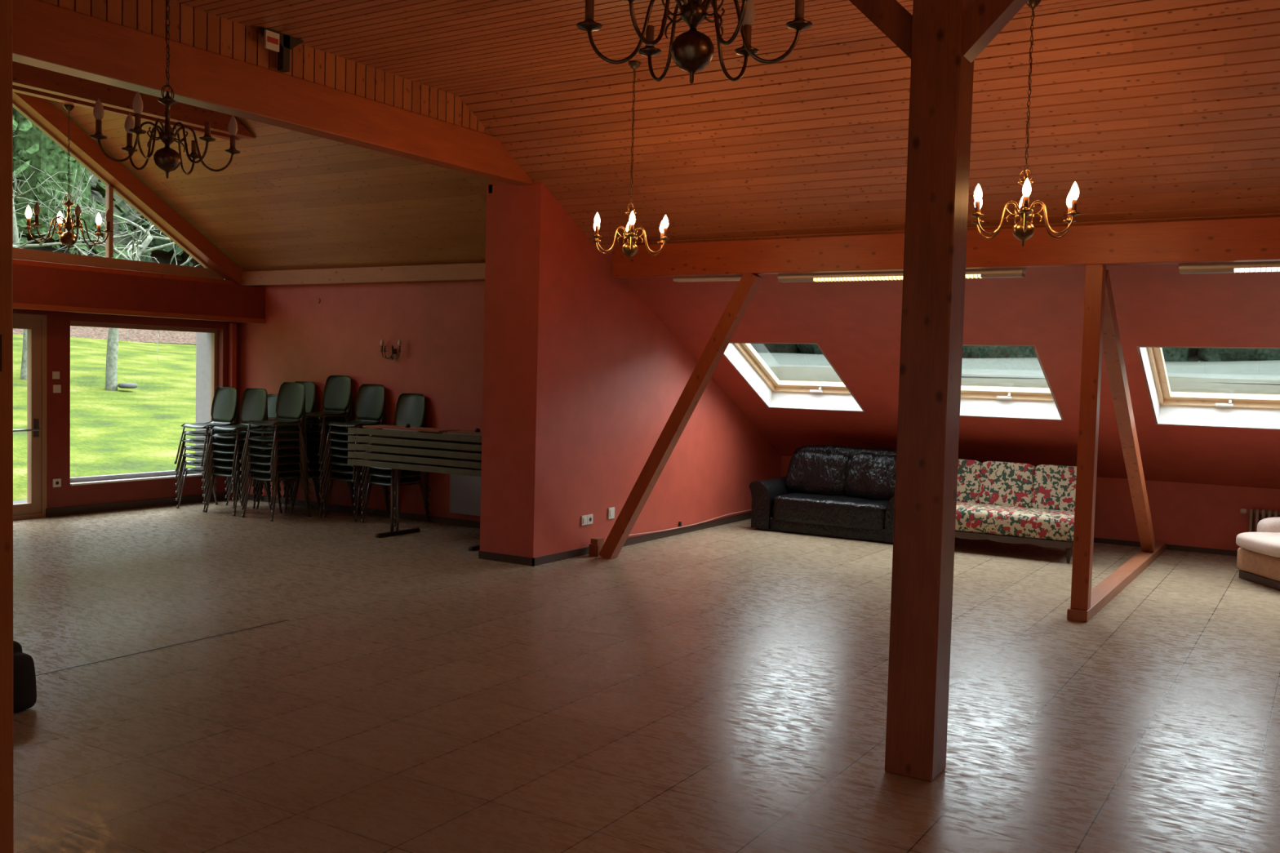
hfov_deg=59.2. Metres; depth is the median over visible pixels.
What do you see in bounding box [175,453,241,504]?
chair
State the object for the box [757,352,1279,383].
field
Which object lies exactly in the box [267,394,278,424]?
chair
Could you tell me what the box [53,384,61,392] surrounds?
light switch
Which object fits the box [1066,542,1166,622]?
beam
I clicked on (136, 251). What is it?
bare tree
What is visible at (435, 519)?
baseboard
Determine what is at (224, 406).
chair
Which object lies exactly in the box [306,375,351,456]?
chair
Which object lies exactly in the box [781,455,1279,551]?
wall
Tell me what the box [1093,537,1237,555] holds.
baseboard
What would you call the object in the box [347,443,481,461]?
folding table
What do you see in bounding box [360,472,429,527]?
chair
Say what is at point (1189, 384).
verge
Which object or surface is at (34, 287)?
beam
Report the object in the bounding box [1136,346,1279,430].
window
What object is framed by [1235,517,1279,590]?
armchair
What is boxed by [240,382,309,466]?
chair
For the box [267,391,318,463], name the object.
chair
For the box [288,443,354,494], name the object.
chair
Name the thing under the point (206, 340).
window
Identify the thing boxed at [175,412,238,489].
chair
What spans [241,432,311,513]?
chair
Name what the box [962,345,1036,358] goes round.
bush
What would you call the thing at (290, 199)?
ceiling
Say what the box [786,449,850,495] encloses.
cushion
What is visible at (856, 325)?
wall
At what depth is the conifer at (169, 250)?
43.62 m
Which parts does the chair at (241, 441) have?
leg, seat, leg, frame, backrest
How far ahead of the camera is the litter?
36.73 m
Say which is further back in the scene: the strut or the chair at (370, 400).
the chair at (370, 400)
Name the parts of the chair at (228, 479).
leg, leg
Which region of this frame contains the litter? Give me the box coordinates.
[13,325,195,344]
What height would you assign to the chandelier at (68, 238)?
1.143 m
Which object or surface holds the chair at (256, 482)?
on the chair at (259, 483)
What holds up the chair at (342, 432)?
on the chair at (343, 439)
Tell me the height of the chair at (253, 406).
0.833 m
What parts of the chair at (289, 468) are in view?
leg, seat, leg, frame, backrest, leg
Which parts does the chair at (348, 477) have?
leg, seat, leg, leg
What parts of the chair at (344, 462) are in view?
leg, seat, leg, leg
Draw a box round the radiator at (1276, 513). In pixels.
[1240,508,1279,532]
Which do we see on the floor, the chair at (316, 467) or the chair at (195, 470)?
the chair at (195, 470)
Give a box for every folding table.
[347,427,481,444]
[347,435,481,452]
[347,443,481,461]
[347,451,481,470]
[347,458,481,551]
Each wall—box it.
[41,0,505,193]
[224,279,484,521]
[480,182,781,558]
[600,249,1279,488]
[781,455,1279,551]
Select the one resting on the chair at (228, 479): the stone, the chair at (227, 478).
the chair at (227, 478)
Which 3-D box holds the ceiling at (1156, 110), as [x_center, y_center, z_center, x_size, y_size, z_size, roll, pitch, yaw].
[1.459,-1.680,4.304,9.020,1.171,7.860,3,3,32]
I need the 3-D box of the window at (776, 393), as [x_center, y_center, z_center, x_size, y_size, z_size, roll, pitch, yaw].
[1.516,-0.594,11.120,1.080,0.881,1.403,3,3,32]
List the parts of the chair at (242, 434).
leg, leg, seat, frame, backrest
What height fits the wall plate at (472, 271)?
0.160 m
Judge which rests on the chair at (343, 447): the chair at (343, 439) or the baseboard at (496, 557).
the chair at (343, 439)
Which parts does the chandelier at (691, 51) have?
arm, arm, arm, lamp shade, stem, arm, arm, bulb, arm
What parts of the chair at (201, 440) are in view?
leg, seat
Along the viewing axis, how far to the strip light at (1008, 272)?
8.44 m
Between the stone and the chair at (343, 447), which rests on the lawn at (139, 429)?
the stone
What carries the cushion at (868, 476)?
on the leather sofa at (833, 491)
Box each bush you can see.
[750,343,800,353]
[796,343,822,354]
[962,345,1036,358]
[1161,347,1199,361]
[1197,347,1279,361]
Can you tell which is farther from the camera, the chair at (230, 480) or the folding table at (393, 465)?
the chair at (230, 480)
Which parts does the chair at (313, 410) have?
backrest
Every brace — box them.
[598,273,763,559]
[848,0,912,58]
[963,0,1028,62]
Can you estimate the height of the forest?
38.242 m
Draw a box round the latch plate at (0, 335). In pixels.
[0,334,1,371]
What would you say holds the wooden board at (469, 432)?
on the folding table at (370, 431)
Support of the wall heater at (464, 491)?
attached to the wall at (439, 326)
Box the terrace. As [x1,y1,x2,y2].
[13,499,26,503]
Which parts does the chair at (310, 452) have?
leg, seat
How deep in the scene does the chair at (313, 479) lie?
12.24 m
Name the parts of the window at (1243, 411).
frame, sash, handle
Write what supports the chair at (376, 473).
on the chair at (408, 481)
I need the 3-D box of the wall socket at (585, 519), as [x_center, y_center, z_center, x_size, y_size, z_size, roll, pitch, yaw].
[-0.457,0.809,9.762,0.016,0.085,0.168,3,3,32]
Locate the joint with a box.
[35,619,288,675]
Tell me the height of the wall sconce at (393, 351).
0.219 m
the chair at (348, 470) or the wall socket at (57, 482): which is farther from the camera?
the chair at (348, 470)
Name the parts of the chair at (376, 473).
leg, seat, frame, leg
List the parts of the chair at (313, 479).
leg, leg, leg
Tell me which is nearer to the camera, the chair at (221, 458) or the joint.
the joint
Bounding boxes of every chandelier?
[22,104,113,249]
[89,0,240,178]
[576,0,812,84]
[591,60,669,261]
[970,0,1080,246]
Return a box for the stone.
[117,382,137,388]
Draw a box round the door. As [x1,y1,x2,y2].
[13,313,46,520]
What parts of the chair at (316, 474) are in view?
leg, leg, seat, leg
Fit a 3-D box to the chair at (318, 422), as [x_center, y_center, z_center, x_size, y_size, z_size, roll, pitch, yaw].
[-3.357,-0.048,11.956,0.472,0.833,0.529,3,3,32]
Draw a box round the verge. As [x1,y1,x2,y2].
[768,366,1279,395]
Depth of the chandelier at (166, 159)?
4.66 m
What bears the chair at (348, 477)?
on the floor
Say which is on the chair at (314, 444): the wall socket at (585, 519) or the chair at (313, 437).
the chair at (313, 437)
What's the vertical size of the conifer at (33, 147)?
13.228 m
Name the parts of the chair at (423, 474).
leg, leg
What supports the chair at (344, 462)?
on the chair at (348, 470)
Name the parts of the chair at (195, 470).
leg, leg, seat, leg, leg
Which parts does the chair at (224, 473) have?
leg, seat, leg, leg, leg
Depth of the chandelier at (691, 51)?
2.88 m
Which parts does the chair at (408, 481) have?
leg, seat, leg, frame, leg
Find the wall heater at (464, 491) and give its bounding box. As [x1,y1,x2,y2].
[449,474,480,516]
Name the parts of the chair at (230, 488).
leg, leg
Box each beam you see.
[12,0,533,186]
[12,61,254,140]
[13,263,266,323]
[612,216,1279,278]
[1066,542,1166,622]
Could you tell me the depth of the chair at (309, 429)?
11.96 m
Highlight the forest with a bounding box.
[22,170,224,279]
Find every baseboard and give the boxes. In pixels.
[45,492,238,517]
[238,493,479,528]
[478,551,534,566]
[532,512,751,565]
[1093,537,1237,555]
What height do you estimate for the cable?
0.046 m
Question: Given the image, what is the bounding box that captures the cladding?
[38,0,491,135]
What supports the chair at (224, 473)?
on the floor
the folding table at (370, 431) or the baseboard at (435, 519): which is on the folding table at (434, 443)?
the folding table at (370, 431)
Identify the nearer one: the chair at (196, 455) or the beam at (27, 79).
the beam at (27, 79)
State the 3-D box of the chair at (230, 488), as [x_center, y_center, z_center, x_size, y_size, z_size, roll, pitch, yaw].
[-4.246,0.460,12.563,0.472,0.833,0.529,3,3,31]
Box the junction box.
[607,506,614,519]
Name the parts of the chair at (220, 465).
leg, seat, leg, leg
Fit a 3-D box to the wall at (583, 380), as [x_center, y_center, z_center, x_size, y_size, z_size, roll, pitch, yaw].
[0.184,-0.496,11.223,0.560,3.100,4.730,3,3,32]
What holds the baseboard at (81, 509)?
attached to the wall window at (58, 322)
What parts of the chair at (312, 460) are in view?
leg, leg, seat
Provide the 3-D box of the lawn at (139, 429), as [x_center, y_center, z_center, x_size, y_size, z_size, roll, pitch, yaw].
[-14.078,-0.866,20.522,20.400,2.309,100.000,3,3,32]
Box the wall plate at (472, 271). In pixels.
[241,262,484,286]
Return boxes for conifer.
[12,106,98,191]
[12,107,132,259]
[113,200,195,266]
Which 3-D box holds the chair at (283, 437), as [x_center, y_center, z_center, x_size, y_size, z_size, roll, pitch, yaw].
[-3.742,0.120,11.589,0.472,0.833,0.529,3,3,31]
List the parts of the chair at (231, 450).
leg, leg, seat, leg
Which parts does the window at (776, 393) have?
frame, sash, handle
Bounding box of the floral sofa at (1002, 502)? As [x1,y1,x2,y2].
[955,458,1076,563]
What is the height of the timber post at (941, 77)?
3.380 m
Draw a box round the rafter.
[12,91,245,285]
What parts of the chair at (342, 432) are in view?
leg, seat, leg, backrest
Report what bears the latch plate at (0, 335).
attached to the timber post at (6, 754)
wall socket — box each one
[53,478,61,487]
[581,514,592,525]
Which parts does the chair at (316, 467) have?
leg, seat, leg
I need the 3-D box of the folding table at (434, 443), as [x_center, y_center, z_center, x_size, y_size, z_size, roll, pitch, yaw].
[-1.825,0.154,10.333,1.770,0.072,0.600,3,3,32]
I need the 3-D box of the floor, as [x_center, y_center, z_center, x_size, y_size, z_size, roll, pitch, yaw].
[-0.906,1.351,5.876,14.600,0.120,15.260,3,3,32]
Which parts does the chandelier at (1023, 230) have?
bulb, bulb, arm, arm, lamp shade, arm, stem, crown, bulb, chain, arm, arm, bulb, bulb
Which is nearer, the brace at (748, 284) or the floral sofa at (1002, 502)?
the brace at (748, 284)
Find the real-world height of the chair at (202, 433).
0.833 m
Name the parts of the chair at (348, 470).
leg, seat, leg, leg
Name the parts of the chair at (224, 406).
leg, leg, seat, frame, backrest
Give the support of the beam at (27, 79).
attached to the ceiling at (290, 199)
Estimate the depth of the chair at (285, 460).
11.59 m
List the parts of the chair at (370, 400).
leg, seat, leg, frame, backrest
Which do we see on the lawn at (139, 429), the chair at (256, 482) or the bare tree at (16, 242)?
the bare tree at (16, 242)
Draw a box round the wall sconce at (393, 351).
[379,338,401,359]
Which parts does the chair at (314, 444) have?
seat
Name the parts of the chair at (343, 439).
leg, seat, leg, backrest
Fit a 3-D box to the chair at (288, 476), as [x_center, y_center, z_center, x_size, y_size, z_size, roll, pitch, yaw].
[-3.734,0.520,11.623,0.472,0.833,0.529,3,3,33]
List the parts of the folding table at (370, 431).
pale strip, pale strip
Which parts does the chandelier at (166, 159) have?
bulb, arm, bulb, bulb, arm, arm, stem, lamp shade, crown, chain, arm, arm, arm, bulb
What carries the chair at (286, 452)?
on the chair at (285, 460)
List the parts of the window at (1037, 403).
handle, sash, frame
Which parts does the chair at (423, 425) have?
leg, leg, backrest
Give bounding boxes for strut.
[1102,269,1155,552]
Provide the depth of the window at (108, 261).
11.62 m
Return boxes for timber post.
[0,0,13,852]
[884,0,974,782]
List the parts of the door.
handle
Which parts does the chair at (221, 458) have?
leg, seat, leg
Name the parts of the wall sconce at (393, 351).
bulb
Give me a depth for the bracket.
6.82 m
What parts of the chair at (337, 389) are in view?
leg, seat, frame, backrest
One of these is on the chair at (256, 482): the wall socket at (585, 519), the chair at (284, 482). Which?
the chair at (284, 482)
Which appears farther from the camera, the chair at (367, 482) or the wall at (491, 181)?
the chair at (367, 482)
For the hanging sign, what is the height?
0.105 m
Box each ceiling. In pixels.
[48,99,488,271]
[170,0,1279,250]
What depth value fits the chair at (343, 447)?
11.64 m
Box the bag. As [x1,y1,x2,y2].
[13,640,36,713]
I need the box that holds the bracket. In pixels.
[257,26,303,71]
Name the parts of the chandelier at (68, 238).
bulb, bulb, arm, arm, bulb, crown, lamp shade, stem, chain, arm, bulb, arm, arm, bulb, bulb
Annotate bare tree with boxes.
[13,130,173,379]
[14,158,199,391]
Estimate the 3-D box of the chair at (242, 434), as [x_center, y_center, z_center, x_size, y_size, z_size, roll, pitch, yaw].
[-4.231,0.093,11.889,0.472,0.833,0.529,3,3,32]
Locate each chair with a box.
[173,386,237,466]
[174,397,238,474]
[174,417,237,481]
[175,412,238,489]
[175,428,238,497]
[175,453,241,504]
[176,435,242,511]
[203,387,269,470]
[203,399,269,477]
[203,409,271,485]
[203,426,271,493]
[204,433,271,501]
[204,433,271,508]
[204,449,271,515]
[224,469,254,486]
[225,469,260,493]
[225,476,289,501]
[225,477,288,508]
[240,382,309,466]
[240,400,310,474]
[240,408,310,489]
[240,409,309,481]
[240,421,311,497]
[240,432,310,505]
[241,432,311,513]
[241,443,311,521]
[254,408,320,483]
[254,425,319,490]
[255,424,319,497]
[255,440,319,512]
[255,440,320,505]
[267,381,317,456]
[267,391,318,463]
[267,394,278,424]
[268,401,317,463]
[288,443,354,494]
[289,411,352,486]
[289,466,355,517]
[290,403,352,479]
[290,435,354,502]
[290,458,355,509]
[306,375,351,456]
[306,386,352,463]
[306,398,351,471]
[320,383,384,466]
[320,395,387,475]
[321,408,389,482]
[321,411,390,490]
[322,423,390,497]
[322,458,390,506]
[322,466,390,514]
[323,469,389,521]
[360,393,429,478]
[360,400,429,486]
[360,413,430,494]
[360,466,430,511]
[360,467,430,502]
[360,469,430,519]
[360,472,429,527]
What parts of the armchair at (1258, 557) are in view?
armrest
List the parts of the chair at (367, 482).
leg, seat, leg, leg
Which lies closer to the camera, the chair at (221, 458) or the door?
the door
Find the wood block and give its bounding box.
[588,537,604,556]
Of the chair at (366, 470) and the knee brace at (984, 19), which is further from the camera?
the chair at (366, 470)
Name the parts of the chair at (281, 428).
leg, leg, seat, frame, backrest, leg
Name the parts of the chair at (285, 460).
leg, seat, frame, backrest, leg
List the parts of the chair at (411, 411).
leg, backrest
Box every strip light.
[672,275,742,282]
[777,267,1026,282]
[1178,261,1279,274]
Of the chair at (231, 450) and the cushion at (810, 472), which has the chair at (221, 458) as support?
the chair at (231, 450)
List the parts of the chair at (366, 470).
leg, leg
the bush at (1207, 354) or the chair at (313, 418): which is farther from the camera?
the bush at (1207, 354)
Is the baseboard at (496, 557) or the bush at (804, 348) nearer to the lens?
the baseboard at (496, 557)
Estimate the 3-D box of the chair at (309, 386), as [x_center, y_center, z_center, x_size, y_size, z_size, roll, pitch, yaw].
[-3.826,-0.074,12.250,0.472,0.833,0.529,3,3,33]
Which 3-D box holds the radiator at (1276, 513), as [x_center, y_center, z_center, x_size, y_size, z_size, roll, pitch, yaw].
[6.105,0.972,10.255,1.160,0.370,0.100,3,3,32]
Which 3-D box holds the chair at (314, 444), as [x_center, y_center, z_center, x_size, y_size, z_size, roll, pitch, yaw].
[-3.355,0.192,11.979,0.472,0.833,0.529,3,3,31]
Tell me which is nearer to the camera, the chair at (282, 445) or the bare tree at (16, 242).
the chair at (282, 445)
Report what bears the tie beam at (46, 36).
attached to the wall at (491, 181)
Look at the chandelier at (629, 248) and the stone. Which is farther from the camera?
the stone
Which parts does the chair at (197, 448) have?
leg, seat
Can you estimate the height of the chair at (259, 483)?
0.833 m
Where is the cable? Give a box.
[628,509,751,536]
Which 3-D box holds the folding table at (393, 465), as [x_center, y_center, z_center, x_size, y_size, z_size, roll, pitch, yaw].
[-1.839,0.691,10.360,1.770,0.709,0.600,3,3,32]
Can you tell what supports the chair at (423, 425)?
on the chair at (366, 470)
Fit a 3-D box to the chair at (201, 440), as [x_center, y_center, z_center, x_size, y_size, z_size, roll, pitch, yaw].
[-4.638,0.150,12.152,0.472,0.833,0.529,3,3,31]
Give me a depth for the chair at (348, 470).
11.67 m
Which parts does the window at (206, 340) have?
rail, sill, frame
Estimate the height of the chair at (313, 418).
0.833 m
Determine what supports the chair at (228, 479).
on the chair at (230, 480)
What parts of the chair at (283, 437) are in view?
leg, seat, leg, frame, backrest, leg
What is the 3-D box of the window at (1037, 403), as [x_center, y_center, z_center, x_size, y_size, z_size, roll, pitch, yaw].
[3.137,-0.503,10.114,1.080,0.881,1.403,3,3,32]
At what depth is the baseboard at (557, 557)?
10.68 m
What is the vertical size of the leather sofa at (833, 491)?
0.868 m
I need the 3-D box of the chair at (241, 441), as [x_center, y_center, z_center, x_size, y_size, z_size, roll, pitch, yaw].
[-4.232,0.173,11.900,0.472,0.833,0.529,3,3,31]
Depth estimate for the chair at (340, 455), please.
11.66 m
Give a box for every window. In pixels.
[12,100,223,279]
[13,308,239,508]
[70,321,217,485]
[723,342,864,412]
[960,344,1063,420]
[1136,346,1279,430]
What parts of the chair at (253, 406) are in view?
leg, leg, seat, frame, backrest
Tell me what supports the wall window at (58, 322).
in the wall at (439, 326)
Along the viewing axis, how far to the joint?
6.21 m
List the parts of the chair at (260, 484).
leg, leg, leg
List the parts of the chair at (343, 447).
leg, seat, leg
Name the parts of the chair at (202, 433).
leg, leg, seat, backrest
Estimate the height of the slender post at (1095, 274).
2.310 m
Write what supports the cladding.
on the tie beam at (46, 36)
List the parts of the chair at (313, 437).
leg, seat, backrest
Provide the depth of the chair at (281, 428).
11.57 m
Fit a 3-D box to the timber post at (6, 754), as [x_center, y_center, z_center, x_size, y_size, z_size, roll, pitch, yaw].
[-2.017,-0.067,3.351,0.200,2.900,0.200,3,3,32]
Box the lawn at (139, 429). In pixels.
[13,333,195,501]
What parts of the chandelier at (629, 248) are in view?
bulb, arm, arm, lamp shade, stem, crown, arm, bulb, chain, arm, arm, bulb, bulb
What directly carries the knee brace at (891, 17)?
attached to the timber post at (941, 77)
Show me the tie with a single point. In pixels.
(15, 261)
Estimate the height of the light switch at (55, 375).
0.075 m
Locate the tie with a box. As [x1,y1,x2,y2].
[13,258,236,284]
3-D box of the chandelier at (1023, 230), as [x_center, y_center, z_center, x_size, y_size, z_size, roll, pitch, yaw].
[2.023,-1.583,5.877,0.589,1.271,0.589,3,3,32]
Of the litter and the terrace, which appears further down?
the terrace
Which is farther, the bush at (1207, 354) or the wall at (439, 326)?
the bush at (1207, 354)
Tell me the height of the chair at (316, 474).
0.833 m
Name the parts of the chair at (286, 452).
leg, seat, leg, frame, backrest, leg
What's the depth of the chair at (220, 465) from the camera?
11.86 m
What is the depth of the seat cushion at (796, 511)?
11.22 m
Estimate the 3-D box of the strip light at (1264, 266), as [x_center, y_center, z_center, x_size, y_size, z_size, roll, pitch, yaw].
[4.359,-1.083,6.867,1.940,0.259,0.110,3,3,32]
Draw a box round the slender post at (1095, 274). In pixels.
[1070,264,1106,610]
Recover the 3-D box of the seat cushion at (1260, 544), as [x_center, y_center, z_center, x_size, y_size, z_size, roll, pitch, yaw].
[5.277,0.960,9.049,0.724,0.154,0.800,1,3,-3]
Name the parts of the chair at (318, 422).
leg, seat, frame, backrest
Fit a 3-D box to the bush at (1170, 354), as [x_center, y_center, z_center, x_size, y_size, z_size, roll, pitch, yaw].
[21.364,-4.839,48.920,7.039,6.645,4.943,3,3,32]
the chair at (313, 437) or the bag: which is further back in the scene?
the chair at (313, 437)
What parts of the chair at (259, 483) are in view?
leg, leg, leg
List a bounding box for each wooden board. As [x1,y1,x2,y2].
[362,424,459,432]
[448,430,481,435]
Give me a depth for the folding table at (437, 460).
10.17 m
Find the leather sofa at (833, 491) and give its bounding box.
[749,444,896,542]
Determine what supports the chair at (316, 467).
on the chair at (316, 474)
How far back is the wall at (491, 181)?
7.23 m
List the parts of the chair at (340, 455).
leg, seat, leg, leg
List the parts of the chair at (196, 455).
leg, seat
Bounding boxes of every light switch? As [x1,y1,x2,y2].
[52,371,59,378]
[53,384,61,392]
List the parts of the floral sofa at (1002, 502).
panel, panel, seat, panel, leg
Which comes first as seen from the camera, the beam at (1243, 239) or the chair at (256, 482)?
the beam at (1243, 239)
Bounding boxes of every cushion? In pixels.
[772,493,888,530]
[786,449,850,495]
[844,452,896,500]
[1235,532,1279,557]
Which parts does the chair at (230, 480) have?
leg, leg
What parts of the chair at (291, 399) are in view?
leg, seat, leg, frame, backrest, leg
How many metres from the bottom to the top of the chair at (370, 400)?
0.833 m
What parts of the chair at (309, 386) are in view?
seat, backrest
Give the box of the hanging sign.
[263,29,279,52]
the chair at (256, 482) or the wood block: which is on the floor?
the wood block
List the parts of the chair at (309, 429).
leg, seat, backrest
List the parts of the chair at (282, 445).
leg, seat, leg, frame, backrest, leg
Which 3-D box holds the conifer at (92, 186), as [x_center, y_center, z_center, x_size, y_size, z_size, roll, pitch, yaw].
[-25.261,-16.961,45.274,8.084,16.686,7.557,1,3,-18]
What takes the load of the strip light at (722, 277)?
hanging from the wall at (856, 325)
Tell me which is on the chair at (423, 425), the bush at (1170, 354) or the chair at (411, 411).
the chair at (411, 411)
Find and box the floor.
[13,498,1279,852]
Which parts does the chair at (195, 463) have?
leg, seat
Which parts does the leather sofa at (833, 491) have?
armrest, backrest, armrest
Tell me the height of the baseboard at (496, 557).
0.065 m
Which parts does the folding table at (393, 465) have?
leg, edge rail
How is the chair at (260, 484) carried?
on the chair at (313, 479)
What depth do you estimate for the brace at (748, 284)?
9.18 m
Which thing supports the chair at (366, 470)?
on the chair at (423, 474)
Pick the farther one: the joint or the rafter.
the rafter
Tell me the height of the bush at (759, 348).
6.941 m
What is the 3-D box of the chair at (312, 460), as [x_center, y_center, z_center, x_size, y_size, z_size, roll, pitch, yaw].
[-3.351,0.351,11.992,0.472,0.833,0.529,3,3,31]
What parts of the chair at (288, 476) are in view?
leg, seat, leg, frame, leg, backrest, leg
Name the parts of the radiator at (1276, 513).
valve knob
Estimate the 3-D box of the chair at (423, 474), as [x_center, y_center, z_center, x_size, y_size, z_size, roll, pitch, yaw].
[-2.466,0.322,11.433,0.472,0.833,0.529,3,3,32]

